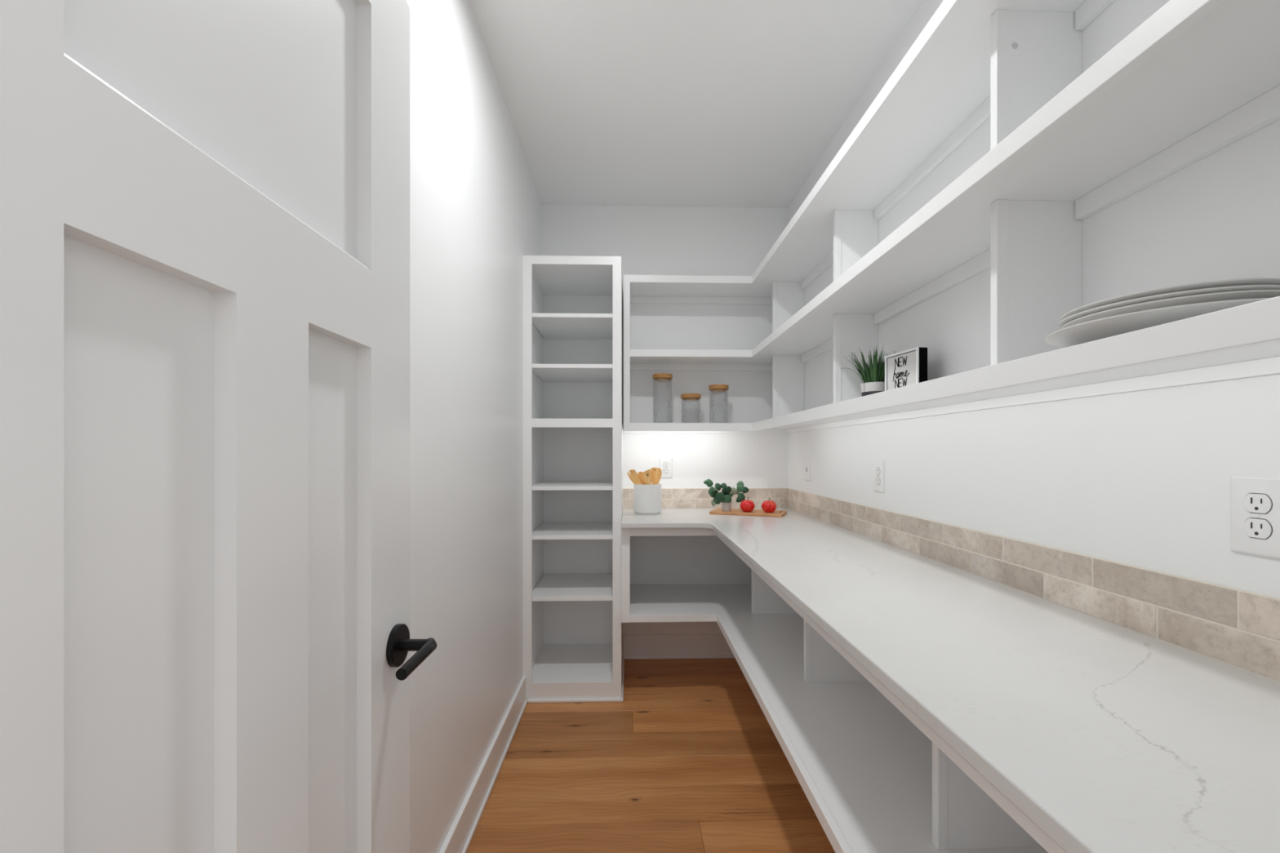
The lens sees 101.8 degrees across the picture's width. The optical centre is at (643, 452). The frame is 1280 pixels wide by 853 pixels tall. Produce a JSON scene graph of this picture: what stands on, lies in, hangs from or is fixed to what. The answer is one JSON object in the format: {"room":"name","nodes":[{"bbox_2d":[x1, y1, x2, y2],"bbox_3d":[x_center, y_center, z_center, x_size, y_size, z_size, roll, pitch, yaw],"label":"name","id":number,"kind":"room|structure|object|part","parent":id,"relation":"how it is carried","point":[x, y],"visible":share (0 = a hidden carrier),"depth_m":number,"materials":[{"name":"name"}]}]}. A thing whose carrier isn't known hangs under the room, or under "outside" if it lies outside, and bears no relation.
{"room":"food storage area","nodes":[
{"label":"food storage area","id":0,"kind":"room"},
{"bbox_2d":[406,0,541,852],"bbox_3d":[-0.612,-0.123,1.013,0.100,2.747,4.459,0,0,-2],"label":"wall","id":1,"kind":"structure","parent":0,"point":[475,206],"depth_m":1.65,"materials":[{"name":"paint"}]},
{"bbox_2d":[439,675,527,852],"bbox_3d":[-0.559,1.184,1.383,0.026,0.132,2.437,0,0,-2],"label":"baseboard","id":2,"kind":"structure","parent":1,"relation":"attached to","point":[458,840],"depth_m":1.85,"materials":[{"name":"paint"}]},
{"bbox_3d":[-0.551,1.240,1.377,0.010,0.019,2.424,0,0,-2],"label":"shoe moulding","id":3,"kind":"part","parent":2,"relation":"part of","materials":[{"name":"paint"}]},
{"bbox_2d":[466,658,835,852],"bbox_3d":[0.206,1.280,0.993,1.733,0.060,4.544,0,0,-2],"label":"floor","id":4,"kind":"structure","parent":0,"point":[690,760],"depth_m":2.00,"materials":[{"name":"oak wood"}]},
{"bbox_2d":[523,255,624,702],"bbox_3d":[-0.362,0.132,2.871,0.503,2.237,0.555,0,0,-2],"label":"shelf unit","id":5,"kind":"object","parent":4,"relation":"on","point":[573,304],"visible":0.98,"depth_m":2.87,"materials":[{"name":"paint"}]},
{"bbox_3d":[-0.605,0.132,2.882,0.018,2.236,0.521,0,0,-2],"label":"panel","id":6,"kind":"part","parent":5,"relation":"part of","materials":[{"name":"paint"}]},
{"bbox_3d":[-0.368,-0.956,2.884,0.456,0.018,0.513,0,0,-2],"label":"panel","id":7,"kind":"part","parent":5,"relation":"part of","materials":[{"name":"paint"}]},
{"bbox_3d":[-0.368,1.166,2.884,0.456,0.020,0.513,0,0,-2],"label":"shelf","id":8,"kind":"part","parent":5,"relation":"part of","materials":[{"name":"paint"}]},
{"bbox_3d":[-0.367,0.741,2.884,0.450,0.020,0.509,0,0,-2],"label":"adjustable shelf","id":9,"kind":"part","parent":5,"relation":"part of","materials":[{"name":"paint"}]},
{"bbox_3d":[-0.367,0.430,2.884,0.450,0.020,0.509,0,0,-2],"label":"adjustable shelf","id":10,"kind":"part","parent":5,"relation":"part of","materials":[{"name":"paint"}]},
{"bbox_3d":[-0.367,0.181,2.884,0.450,0.020,0.509,0,0,-2],"label":"adjustable shelf","id":11,"kind":"part","parent":5,"relation":"part of","materials":[{"name":"paint"}]},
{"bbox_3d":[-0.367,-0.438,2.884,0.450,0.020,0.509,0,0,-2],"label":"adjustable shelf","id":12,"kind":"part","parent":5,"relation":"part of","materials":[{"name":"paint"}]},
{"bbox_3d":[-0.367,-0.694,2.884,0.450,0.020,0.509,0,0,-2],"label":"adjustable shelf","id":13,"kind":"part","parent":5,"relation":"part of","materials":[{"name":"paint"}]},
{"bbox_3d":[-0.349,1.241,2.857,0.479,0.018,0.525,0,0,-2],"label":"shoe moulding","id":14,"kind":"part","parent":5,"relation":"part of","materials":[{"name":"paint"}]},
{"bbox_3d":[-0.375,0.132,3.145,0.456,2.236,0.008,0,0,-2],"label":"panel","id":15,"kind":"part","parent":5,"relation":"part of","materials":[{"name":"paint"}]},
{"bbox_3d":[-0.131,0.132,2.895,0.018,2.236,0.521,0,0,-2],"label":"panel","id":16,"kind":"part","parent":5,"relation":"part of","materials":[{"name":"paint"}]},
{"bbox_2d":[652,373,672,382],"bbox_3d":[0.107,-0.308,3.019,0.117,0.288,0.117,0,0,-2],"label":"lid","id":17,"kind":"object","parent":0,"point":[659,377],"visible":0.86,"depth_m":2.98,"materials":[{"name":"brown wood"}]},
{"bbox_2d":[541,204,787,635],"bbox_3d":[0.129,-0.123,3.209,1.505,2.747,0.110,0,0,-2],"label":"wall","id":18,"kind":"structure","parent":0,"point":[648,240],"depth_m":3.17,"materials":[{"name":"paint"}]},
{"bbox_2d":[659,457,672,478],"bbox_3d":[0.133,0.093,3.160,0.079,0.124,0.009,0,0,-2],"label":"wall outlet","id":19,"kind":"object","parent":18,"relation":"attached to","point":[665,464],"visible":0.96,"depth_m":3.16,"materials":[{"name":"plastic"}]},
{"bbox_2d":[662,468,668,473],"bbox_3d":[0.133,0.113,3.157,0.035,0.029,0.003,0,0,-2],"label":"socket","id":20,"kind":"object","parent":19,"relation":"attached to","point":[664,470],"depth_m":3.16,"materials":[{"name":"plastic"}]},
{"bbox_2d":[662,462,668,466],"bbox_3d":[0.133,0.074,3.157,0.035,0.029,0.003,0,0,-2],"label":"socket","id":21,"kind":"object","parent":19,"relation":"attached to","point":[664,464],"depth_m":3.16,"materials":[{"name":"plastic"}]},
{"bbox_2d":[622,633,735,659],"bbox_3d":[0.371,1.177,3.159,0.997,0.145,0.024,0,0,-2],"label":"baseboard","id":22,"kind":"structure","parent":18,"relation":"attached to","point":[711,646],"depth_m":3.15,"materials":[{"name":"paint"}]},
{"bbox_3d":[0.366,1.240,3.152,0.986,0.019,0.011,0,0,-2],"label":"shoe moulding","id":23,"kind":"part","parent":22,"relation":"part of","materials":[{"name":"paint"}]},
{"bbox_2d":[680,393,701,401],"bbox_3d":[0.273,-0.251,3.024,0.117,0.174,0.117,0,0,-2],"label":"lid","id":24,"kind":"object","parent":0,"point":[686,397],"visible":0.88,"depth_m":2.98,"materials":[{"name":"brown wood"}]},
{"bbox_2d":[468,0,923,208],"bbox_3d":[0.172,-1.527,1.667,1.705,0.060,3.194,0,0,-2],"label":"ceiling","id":25,"kind":"structure","parent":0,"point":[639,103],"depth_m":2.14,"materials":[{"name":"paint"}]},
{"bbox_2d":[708,384,728,392],"bbox_3d":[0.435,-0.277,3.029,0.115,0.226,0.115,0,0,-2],"label":"lid","id":26,"kind":"object","parent":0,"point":[713,388],"visible":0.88,"depth_m":2.99,"materials":[{"name":"brown wood"}]},
{"bbox_2d":[786,0,1279,682],"bbox_3d":[0.970,-0.123,1.690,0.110,2.747,3.194,0,0,-2],"label":"wall","id":27,"kind":"structure","parent":0,"point":[1114,508],"depth_m":1.06,"materials":[{"name":"paint"}]},
{"bbox_2d":[804,457,810,481],"bbox_3d":[0.884,0.092,2.829,0.016,0.124,0.079,0,0,-2],"label":"light switch","id":28,"kind":"object","parent":27,"relation":"attached to","point":[807,460],"visible":1,"depth_m":2.81,"materials":[{"name":"plastic"}]},
{"bbox_2d":[621,528,1066,852],"bbox_3d":[0.418,0.616,1.682,1.011,0.498,2.978,0,0,-2],"label":"shelf unit","id":29,"kind":"object","parent":27,"relation":"attached to","point":[874,776],"visible":0.59,"depth_m":1.43,"materials":[{"name":"paint"}]},
{"bbox_2d":[621,508,1279,852],"bbox_3d":[0.418,0.354,1.682,1.011,0.025,2.978,0,0,-2],"label":"countertop","id":30,"kind":"structure","parent":29,"relation":"on","point":[1108,737],"depth_m":0.74,"materials":[{"name":"white stone"}]},
{"bbox_2d":[633,483,662,515],"bbox_3d":[0.021,0.258,2.907,0.157,0.166,0.157,0,0,-2],"label":"utensil crock","id":31,"kind":"object","parent":30,"relation":"on","point":[647,499],"visible":0.88,"depth_m":2.84,"materials":[{"name":"white ceramic"}]},
{"bbox_2d":[626,469,640,484],"bbox_3d":[-0.011,0.204,2.877,0.167,0.221,0.013,0,0,-14],"label":"wooden spoon","id":32,"kind":"object","parent":31,"relation":"in","point":[634,477],"visible":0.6,"depth_m":2.87,"materials":[{"name":"brown wood"}]},
{"bbox_2d":[637,471,646,484],"bbox_3d":[0.014,0.209,2.913,0.105,0.208,0.018,0,0,-11],"label":"wooden spoon","id":33,"kind":"object","parent":31,"relation":"in","point":[640,473],"visible":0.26,"depth_m":2.91,"materials":[{"name":"brown wood"}]},
{"bbox_2d":[642,469,651,484],"bbox_3d":[0.026,0.201,2.856,0.071,0.222,0.013,0,0,-13],"label":"wooden turner","id":34,"kind":"object","parent":31,"relation":"in","point":[646,474],"visible":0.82,"depth_m":2.85,"materials":[{"name":"brown wood"}]},
{"bbox_2d":[651,467,662,484],"bbox_3d":[0.067,0.197,2.882,0.062,0.229,0.013,0,0,10],"label":"wooden spatula","id":35,"kind":"object","parent":31,"relation":"in","point":[656,473],"visible":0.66,"depth_m":2.88,"materials":[{"name":"brown wood"}]},
{"bbox_2d":[709,507,786,517],"bbox_3d":[0.582,0.333,2.899,0.395,0.015,0.211,0,0,22],"label":"cutting board","id":36,"kind":"object","parent":30,"relation":"on","point":[758,513],"visible":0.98,"depth_m":2.84,"materials":[{"name":"brown wood"}]},
{"bbox_2d":[703,479,748,511],"bbox_3d":[0.458,0.237,2.885,0.247,0.178,0.107,0,0,-7],"label":"eucalyptus","id":37,"kind":"object","parent":36,"relation":"on","point":[725,496],"visible":1,"depth_m":2.89,"materials":[{"name":"plant"}]},
{"bbox_2d":[721,501,731,511],"bbox_3d":[0.461,0.290,2.909,0.059,0.071,0.059,0,0,-2],"label":"pot","id":38,"kind":"object","parent":36,"relation":"on","point":[726,506],"depth_m":2.89,"materials":[{"name":"white ceramic"}]},
{"bbox_2d":[739,497,755,511],"bbox_3d":[0.568,0.286,2.859,0.081,0.081,0.081,0,0,-2],"label":"apple","id":39,"kind":"object","parent":36,"relation":"on","point":[747,505],"visible":1,"depth_m":2.83,"materials":[{"name":"red food"}]},
{"bbox_2d":[761,497,776,512],"bbox_3d":[0.680,0.286,2.829,0.081,0.080,0.081,0,0,-2],"label":"apple","id":40,"kind":"object","parent":36,"relation":"on","point":[767,506],"visible":1,"depth_m":2.80,"materials":[{"name":"red food"}]},
{"bbox_2d":[873,460,884,493],"bbox_3d":[0.911,0.092,2.019,0.009,0.124,0.079,0,0,-2],"label":"wall outlet","id":41,"kind":"object","parent":27,"relation":"attached to","point":[878,465],"visible":1,"depth_m":2.01,"materials":[{"name":"plastic"}]},
{"bbox_2d":[875,477,879,484],"bbox_3d":[0.908,0.112,2.019,0.003,0.029,0.035,0,0,-2],"label":"socket","id":42,"kind":"object","parent":41,"relation":"attached to","point":[877,479],"depth_m":2.02,"materials":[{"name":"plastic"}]},
{"bbox_2d":[875,467,879,475],"bbox_3d":[0.908,0.073,2.019,0.003,0.029,0.035,0,0,-2],"label":"socket","id":43,"kind":"object","parent":41,"relation":"attached to","point":[877,469],"depth_m":2.02,"materials":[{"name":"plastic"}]},
{"bbox_2d":[622,0,1279,433],"bbox_3d":[0.419,-0.549,1.682,1.009,0.864,2.978,0,0,-2],"label":"wall shelf unit","id":44,"kind":"object","parent":27,"relation":"attached to","point":[1195,78],"visible":1,"depth_m":1.11,"materials":[{"name":"paint"}]},
{"bbox_2d":[841,346,896,396],"bbox_3d":[0.804,-0.268,1.858,0.253,0.209,0.178,0,0,-29],"label":"potted grass","id":45,"kind":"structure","parent":44,"relation":"on","point":[873,376],"depth_m":1.83,"materials":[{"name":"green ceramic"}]},
{"bbox_3d":[0.770,-0.292,1.846,0.063,0.116,0.025,0,0,-2],"label":"blade","id":46,"kind":"part","parent":45,"relation":"part of","materials":[{"name":"green plant"}]},
{"bbox_3d":[0.780,-0.300,1.833,0.064,0.132,0.044,0,0,-2],"label":"blade","id":47,"kind":"part","parent":45,"relation":"part of","materials":[{"name":"green plant"}]},
{"bbox_3d":[0.796,-0.286,1.821,0.038,0.104,0.050,0,0,-2],"label":"blade","id":48,"kind":"part","parent":45,"relation":"part of","materials":[{"name":"green plant"}]},
{"bbox_3d":[0.795,-0.294,1.814,0.039,0.120,0.056,0,0,-2],"label":"blade","id":49,"kind":"part","parent":45,"relation":"part of","materials":[{"name":"green plant"}]},
{"bbox_2d":[860,382,884,396],"bbox_3d":[0.830,-0.206,1.869,0.095,0.084,0.095,0,0,-2],"label":"pot","id":50,"kind":"object","parent":45,"relation":"attached to","point":[867,388],"depth_m":1.83,"materials":[{"name":"white ceramic"}]},
{"bbox_3d":[0.804,-0.292,1.817,0.027,0.116,0.050,0,0,-2],"label":"blade","id":51,"kind":"part","parent":45,"relation":"part of","materials":[{"name":"green plant"}]},
{"bbox_3d":[0.806,-0.291,1.810,0.029,0.114,0.060,0,0,-2],"label":"blade","id":52,"kind":"part","parent":45,"relation":"part of","materials":[{"name":"green plant"}]},
{"bbox_3d":[0.806,-0.300,1.807,0.008,0.133,0.067,0,0,22],"label":"blade","id":53,"kind":"part","parent":45,"relation":"part of","materials":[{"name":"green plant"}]},
{"bbox_3d":[0.821,-0.301,1.799,0.015,0.134,0.074,0,0,-2],"label":"blade","id":54,"kind":"part","parent":45,"relation":"part of","materials":[{"name":"green plant"}]},
{"bbox_3d":[0.837,-0.282,1.813,0.010,0.096,0.057,0,0,-2],"label":"blade","id":55,"kind":"part","parent":45,"relation":"part of","materials":[{"name":"green plant"}]},
{"bbox_2d":[884,346,927,391],"bbox_3d":[0.838,-0.243,1.668,0.036,0.158,0.157,0,0,-10],"label":"block sign","id":56,"kind":"object","parent":44,"relation":"on","point":[909,366],"visible":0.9,"depth_m":1.64,"materials":[{"name":"paint"}]},
{"bbox_3d":[0.825,-0.243,1.665,0.002,0.152,0.151,0,0,-10],"label":"panel","id":57,"kind":"part","parent":56,"relation":"part of","materials":[{"name":"white paper"}]},
{"bbox_2d":[1044,297,1270,346],"bbox_3d":[0.795,-0.178,0.793,0.293,0.028,0.293,0,0,-2],"label":"dinner plate","id":58,"kind":"object","parent":44,"relation":"on","point":[1101,328],"visible":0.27,"depth_m":0.73,"materials":[{"name":"ceramic"}]},
{"bbox_2d":[1061,289,1279,328],"bbox_3d":[0.798,-0.191,0.791,0.256,0.034,0.256,0,0,-2],"label":"dinner plate","id":59,"kind":"object","parent":58,"relation":"on","point":[1249,294],"visible":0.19,"depth_m":0.70,"materials":[{"name":"ceramic"}]},
{"bbox_2d":[1230,474,1279,559],"bbox_3d":[0.945,0.098,0.799,0.009,0.124,0.079,0,0,-2],"label":"wall outlet","id":60,"kind":"object","parent":27,"relation":"attached to","point":[1255,500],"visible":1,"depth_m":0.80,"materials":[{"name":"plastic"}]},
{"bbox_2d":[1243,518,1271,538],"bbox_3d":[0.942,0.117,0.799,0.003,0.029,0.035,0,0,-2],"label":"socket","id":61,"kind":"object","parent":60,"relation":"attached to","point":[1253,528],"depth_m":0.80,"materials":[{"name":"plastic"}]},
{"bbox_2d":[1243,493,1271,513],"bbox_3d":[0.942,0.078,0.799,0.003,0.029,0.035,0,0,-2],"label":"socket","id":62,"kind":"object","parent":60,"relation":"attached to","point":[1252,503],"depth_m":0.80,"materials":[{"name":"plastic"}]},
{"bbox_2d":[1057,284,1279,328],"bbox_3d":[0.796,-0.198,0.794,0.257,0.034,0.257,0,0,-2],"label":"dinner plate","id":63,"kind":"object","parent":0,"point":[1243,287],"visible":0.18,"depth_m":0.70,"materials":[{"name":"ceramic"}]},
{"bbox_2d":[1060,277,1279,320],"bbox_3d":[0.798,-0.207,0.793,0.255,0.034,0.255,0,0,-2],"label":"dinner plate","id":64,"kind":"object","parent":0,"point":[1247,281],"visible":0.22,"depth_m":0.70,"materials":[{"name":"ceramic"}]},
{"bbox_3d":[0.216,-0.124,0.129,1.505,2.747,0.115,0,0,-2],"label":"wall","id":65,"kind":"structure","parent":0,"visible":0},
{"bbox_2d":[0,0,436,852],"bbox_3d":[-0.393,0.226,0.563,0.114,2.029,0.720,0,0,-2],"label":"door","id":66,"kind":"structure","parent":65,"relation":"in","point":[206,644],"depth_m":0.49,"materials":[{"name":"paint"}]},
{"bbox_3d":[-0.426,0.421,0.436,0.006,1.166,0.166,0,0,-2],"label":"panel","id":67,"kind":"part","parent":66,"relation":"part of","materials":[{"name":"paint"}]},
{"bbox_3d":[-0.430,-0.477,0.570,0.006,0.405,0.435,0,0,-2],"label":"panel","id":68,"kind":"part","parent":66,"relation":"part of","materials":[{"name":"paint"}]},
{"bbox_3d":[-0.434,0.421,0.707,0.006,1.166,0.161,0,0,-2],"label":"panel","id":69,"kind":"part","parent":66,"relation":"part of","materials":[{"name":"paint"}]},
{"bbox_3d":[-0.409,0.321,0.866,0.011,0.068,0.068,0,0,-2],"label":"handle","id":70,"kind":"part","parent":66,"relation":"part of","materials":[{"name":"black metal"}]},
{"bbox_3d":[-0.355,0.321,0.816,0.024,0.019,0.129,0,0,-2],"label":"lever","id":71,"kind":"part","parent":66,"relation":"part of","materials":[{"name":"black metal"}]}
]}

